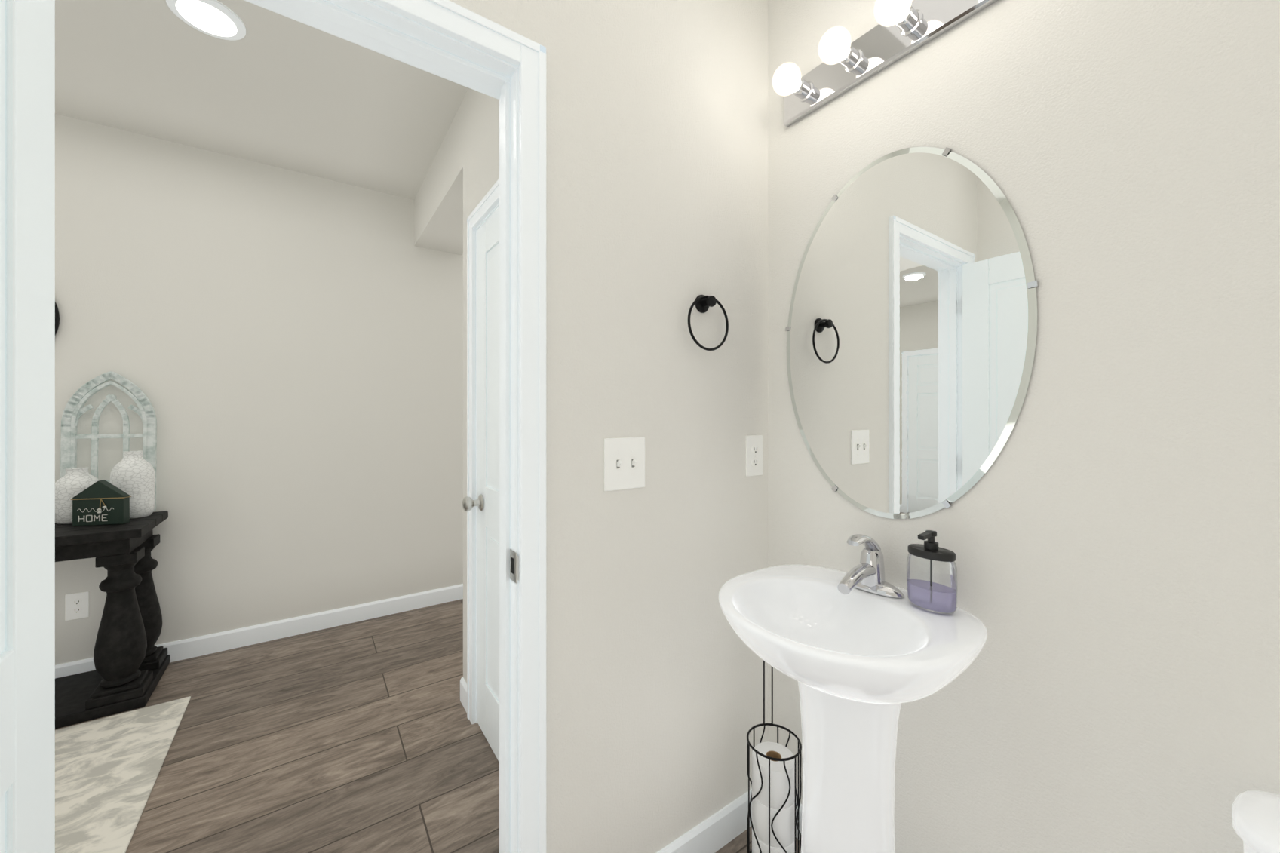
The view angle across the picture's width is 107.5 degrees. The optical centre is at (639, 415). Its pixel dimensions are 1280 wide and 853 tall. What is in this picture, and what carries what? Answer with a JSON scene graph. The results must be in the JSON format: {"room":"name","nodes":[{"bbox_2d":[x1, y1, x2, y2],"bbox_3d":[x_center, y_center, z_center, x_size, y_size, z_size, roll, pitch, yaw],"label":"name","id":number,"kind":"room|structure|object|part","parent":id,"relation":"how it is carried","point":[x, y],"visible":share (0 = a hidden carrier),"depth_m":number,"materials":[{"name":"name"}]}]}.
{"room":"bathroom","nodes":[
{"label":"bathroom","id":0,"kind":"room"},
{"bbox_2d":[55,113,463,665],"bbox_3d":[-2.464,-0.071,2.494,7.030,2.705,0.115,0,0,-35],"label":"wall","id":1,"kind":"structure","parent":0,"point":[292,345],"depth_m":2.65,"materials":[{"name":"white paint"}]},
{"bbox_2d":[55,301,59,335],"bbox_3d":[-2.940,-0.454,2.072,0.493,0.493,0.022,0,0,-35],"label":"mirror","id":2,"kind":"object","parent":1,"relation":"attached to","point":[56,310],"visible":0.09,"depth_m":2.21,"materials":[{"name":"black metal"}]},
{"bbox_2d":[64,591,89,620],"bbox_3d":[-2.701,0.916,2.252,0.076,0.125,0.008,0,0,-35],"label":"outlet","id":3,"kind":"object","parent":1,"relation":"attached to","point":[77,604],"visible":1,"depth_m":2.25,"materials":[{"name":"white plastic"}]},
{"bbox_2d":[55,583,463,678],"bbox_3d":[-2.427,1.231,2.442,6.800,0.100,0.013,0,0,-35],"label":"baseboard","id":4,"kind":"structure","parent":1,"relation":"attached to","point":[182,649],"depth_m":2.71,"materials":[{"name":"white wood"}]},
{"bbox_2d":[55,0,468,199],"bbox_3d":[-1.277,-1.454,0.807,7.200,0.060,4.410,0,0,-35],"label":"ceiling","id":5,"kind":"structure","parent":0,"point":[291,94],"depth_m":2.06,"materials":[{"name":"white paint"}]},
{"bbox_2d":[165,0,245,39],"bbox_3d":[-1.540,-1.417,1.671,0.210,0.012,0.210,0,0,-35],"label":"recessed light","id":6,"kind":"object","parent":5,"relation":"in","point":[202,16],"visible":1,"depth_m":1.67,"materials":[{"name":"white"}]},
{"bbox_2d":[55,598,798,852],"bbox_3d":[-1.277,1.311,0.807,7.200,0.060,4.410,0,0,-35],"label":"floor","id":7,"kind":"structure","parent":0,"point":[358,737],"depth_m":1.78,"materials":[{"name":"brown wood"}]},
{"bbox_2d":[55,510,169,729],"bbox_3d":[-2.786,0.886,1.882,1.209,0.790,0.491,0,0,-35],"label":"console table","id":8,"kind":"object","parent":7,"relation":"on","point":[129,667],"visible":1,"depth_m":2.05,"materials":[{"name":"black wood"}]},
{"bbox_2d":[55,467,98,524],"bbox_3d":[-2.591,0.368,2.162,0.146,0.245,0.146,0,0,-35],"label":"vase","id":9,"kind":"object","parent":8,"relation":"on","point":[75,480],"visible":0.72,"depth_m":2.10,"materials":[{"name":"ceramic"}]},
{"bbox_2d":[70,479,131,526],"bbox_3d":[-2.417,0.392,2.102,0.190,0.197,0.055,0,0,-13],"label":"block","id":10,"kind":"object","parent":8,"relation":"on","point":[101,503],"visible":1,"depth_m":2.09,"materials":[{"name":"green"}]},
{"bbox_2d":[60,371,156,510],"bbox_3d":[-2.585,0.136,2.293,0.315,0.700,0.044,0,0,-35],"label":"window frame","id":11,"kind":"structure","parent":8,"relation":"on","point":[73,410],"depth_m":2.27,"materials":[{"name":"white wood"}]},
{"bbox_2d":[110,451,155,518],"bbox_3d":[-2.448,0.333,2.267,0.148,0.315,0.148,0,0,-35],"label":"vase","id":12,"kind":"object","parent":8,"relation":"on","point":[135,476],"visible":0.9,"depth_m":2.23,"materials":[{"name":"ceramic"}]},
{"bbox_2d":[55,696,190,852],"bbox_3d":[-2.294,1.276,1.028,1.690,0.008,1.500,0,0,-35],"label":"rug","id":13,"kind":"object","parent":7,"relation":"on","point":[107,769],"visible":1,"depth_m":1.67,"materials":[{"name":"beige fabric"}]},
{"bbox_2d":[746,660,801,852],"bbox_3d":[0.377,0.960,1.324,0.150,0.640,0.152,0,0,-35],"label":"toilet paper stand","id":14,"kind":"object","parent":7,"relation":"on","point":[775,799],"visible":0.99,"depth_m":1.28,"materials":[{"name":"black metal"}]},
{"bbox_2d":[718,534,987,852],"bbox_3d":[0.439,0.786,1.073,0.479,0.990,0.532,0,0,-35],"label":"sink","id":15,"kind":"object","parent":7,"relation":"on","point":[854,643],"visible":0.99,"depth_m":1.03,"materials":[{"name":"white ceramic"}]},
{"bbox_2d":[718,564,987,704],"bbox_3d":[0.438,0.512,1.073,0.482,0.159,0.535,0,0,-35],"label":"basin","id":16,"kind":"object","parent":15,"relation":"in","point":[867,644],"depth_m":1.02,"materials":[{"name":"white ceramic"}]},
{"bbox_2d":[837,534,904,598],"bbox_3d":[0.541,0.361,1.145,0.155,0.141,0.152,0,0,-35],"label":"faucet","id":17,"kind":"object","parent":15,"relation":"on","point":[867,579],"depth_m":1.14,"materials":[{"name":"silver metal"}]},
{"bbox_2d":[906,530,957,613],"bbox_3d":[0.646,0.344,1.046,0.074,0.172,0.102,0,0,-35],"label":"soap dispenser","id":18,"kind":"object","parent":15,"relation":"on","point":[931,550],"visible":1,"depth_m":1.04,"materials":[{"name":"clear glass"}]},
{"bbox_2d":[1232,790,1279,852],"bbox_3d":[0.812,0.919,0.352,0.704,0.724,0.487,0,0,-35],"label":"toilet","id":19,"kind":"object","parent":7,"relation":"on","point":[1256,814],"visible":1,"depth_m":0.66,"materials":[{"name":"white ceramic"}]},
{"bbox_3d":[1.018,0.760,0.496,0.196,0.323,0.468,0,0,-35],"label":"tank","id":20,"kind":"part","parent":19,"relation":"part of","materials":[{"name":"white ceramic"}]},
{"bbox_2d":[414,99,463,254],"bbox_3d":[-1.024,-1.271,2.698,0.300,0.305,1.210,0,0,-35],"label":"header beam","id":21,"kind":"structure","parent":0,"point":[438,202],"depth_m":2.61,"materials":[{"name":"white paint"}]},
{"bbox_2d":[463,87,499,683],"bbox_3d":[-0.445,-0.071,1.714,0.115,2.705,1.065,0,0,-35],"label":"wall","id":22,"kind":"structure","parent":0,"point":[480,110],"depth_m":2.03,"materials":[{"name":"white paint"}]},
{"bbox_2d":[460,677,466,712],"bbox_3d":[-0.762,1.231,2.054,0.013,0.100,0.145,0,0,-35],"label":"baseboard","id":23,"kind":"structure","parent":22,"relation":"attached to","point":[463,685],"depth_m":2.06,"materials":[{"name":"white wood"}]},
{"bbox_2d":[466,178,499,724],"bbox_3d":[-0.412,0.225,1.667,0.157,2.113,0.892,0,0,-35],"label":"door frame","id":24,"kind":"structure","parent":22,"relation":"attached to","point":[497,206],"depth_m":1.95,"materials":[{"name":"white wood"}]},
{"bbox_2d":[476,206,499,761],"bbox_3d":[-0.444,0.253,1.645,0.035,2.036,0.760,0,0,-35],"label":"closet door","id":25,"kind":"structure","parent":22,"relation":"in","point":[488,234],"depth_m":1.83,"materials":[{"name":"white wood"}]},
{"bbox_2d":[462,494,484,511],"bbox_3d":[-0.622,0.351,1.898,0.182,0.066,0.066,0,0,-35],"label":"door knob","id":26,"kind":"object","parent":25,"relation":"attached to","point":[468,503],"depth_m":1.85,"materials":[{"name":"silver metal"}]},
{"bbox_2d":[448,0,767,852],"bbox_3d":[-1.089,-0.071,0.540,6.800,2.705,0.115,0,0,-35],"label":"wall","id":27,"kind":"structure","parent":0,"point":[657,110],"depth_m":1.26,"materials":[{"name":"white paint"}]},
{"bbox_2d":[0,0,55,852],"bbox_3d":[-0.629,0.253,0.367,0.047,2.036,0.699,0,0,-35],"label":"door","id":28,"kind":"structure","parent":27,"relation":"in","point":[27,27],"depth_m":0.59,"materials":[{"name":"white wood"}]},
{"bbox_2d":[253,0,518,852],"bbox_3d":[-0.596,0.247,0.886,0.743,2.069,0.115,0,0,-35],"label":"door jamb","id":29,"kind":"structure","parent":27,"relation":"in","point":[367,23],"depth_m":1.06,"materials":[{"name":"white wood"}]},
{"bbox_2d":[509,549,518,583],"bbox_3d":[-0.282,0.339,1.056,0.008,0.068,0.040,0,0,-35],"label":"strike plate","id":30,"kind":"object","parent":29,"relation":"attached to","point":[514,558],"visible":1,"depth_m":1.05,"materials":[{"name":"silver metal"}]},
{"bbox_2d":[244,0,546,852],"bbox_3d":[-0.596,0.225,0.886,0.831,2.113,0.157,0,0,-35],"label":"door frame","id":31,"kind":"structure","parent":27,"relation":"attached to","point":[450,19],"depth_m":1.04,"materials":[{"name":"white wood"}]},
{"bbox_2d":[604,437,644,491],"bbox_3d":[-0.034,0.124,1.199,0.125,0.132,0.020,0,0,-35],"label":"light switch","id":32,"kind":"object","parent":27,"relation":"attached to","point":[624,457],"visible":1,"depth_m":1.20,"materials":[{"name":"white plastic"}]},
{"bbox_2d":[656,788,752,852],"bbox_3d":[0.100,1.231,1.298,0.783,0.100,0.013,0,0,-35],"label":"baseboard","id":33,"kind":"structure","parent":27,"relation":"attached to","point":[716,831],"depth_m":1.38,"materials":[{"name":"white wood"}]},
{"bbox_2d":[687,294,728,350],"bbox_3d":[0.192,-0.266,1.341,0.157,0.165,0.049,0,0,-35],"label":"towel ring","id":34,"kind":"object","parent":27,"relation":"attached to","point":[702,302],"visible":1,"depth_m":1.34,"materials":[{"name":"black metal"}]},
{"bbox_2d":[745,435,762,476],"bbox_3d":[0.363,0.128,1.485,0.076,0.128,0.008,0,0,-35],"label":"bathroom outlet","id":35,"kind":"object","parent":27,"relation":"attached to","point":[753,443],"visible":1,"depth_m":1.48,"materials":[{"name":"white plastic"}]},
{"bbox_2d":[767,0,1279,852],"bbox_3d":[0.963,-0.071,0.852,0.115,2.705,1.735,0,0,-35],"label":"wall","id":36,"kind":"structure","parent":0,"point":[1118,557],"depth_m":0.89,"materials":[{"name":"white paint"}]},
{"bbox_2d":[796,804,802,840],"bbox_3d":[0.877,1.231,0.862,0.013,0.100,1.620,0,0,-35],"label":"baseboard","id":37,"kind":"structure","parent":36,"relation":"attached to","point":[800,805],"depth_m":1.41,"materials":[{"name":"white wood"}]},
{"bbox_2d":[773,0,997,126],"bbox_3d":[0.576,-0.955,1.171,0.149,0.114,0.612,0,0,-35],"label":"sconce","id":38,"kind":"object","parent":36,"relation":"attached to","point":[905,26],"visible":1,"depth_m":1.20,"materials":[{"name":"silver metal"}]},
{"bbox_2d":[785,146,1038,518],"bbox_3d":[0.634,-0.203,1.210,0.008,0.936,0.619,0,0,-35],"label":"mirror","id":39,"kind":"object","parent":36,"relation":"attached to","point":[911,329],"visible":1,"depth_m":1.16,"materials":[{"name":"clear glass"}]}
]}

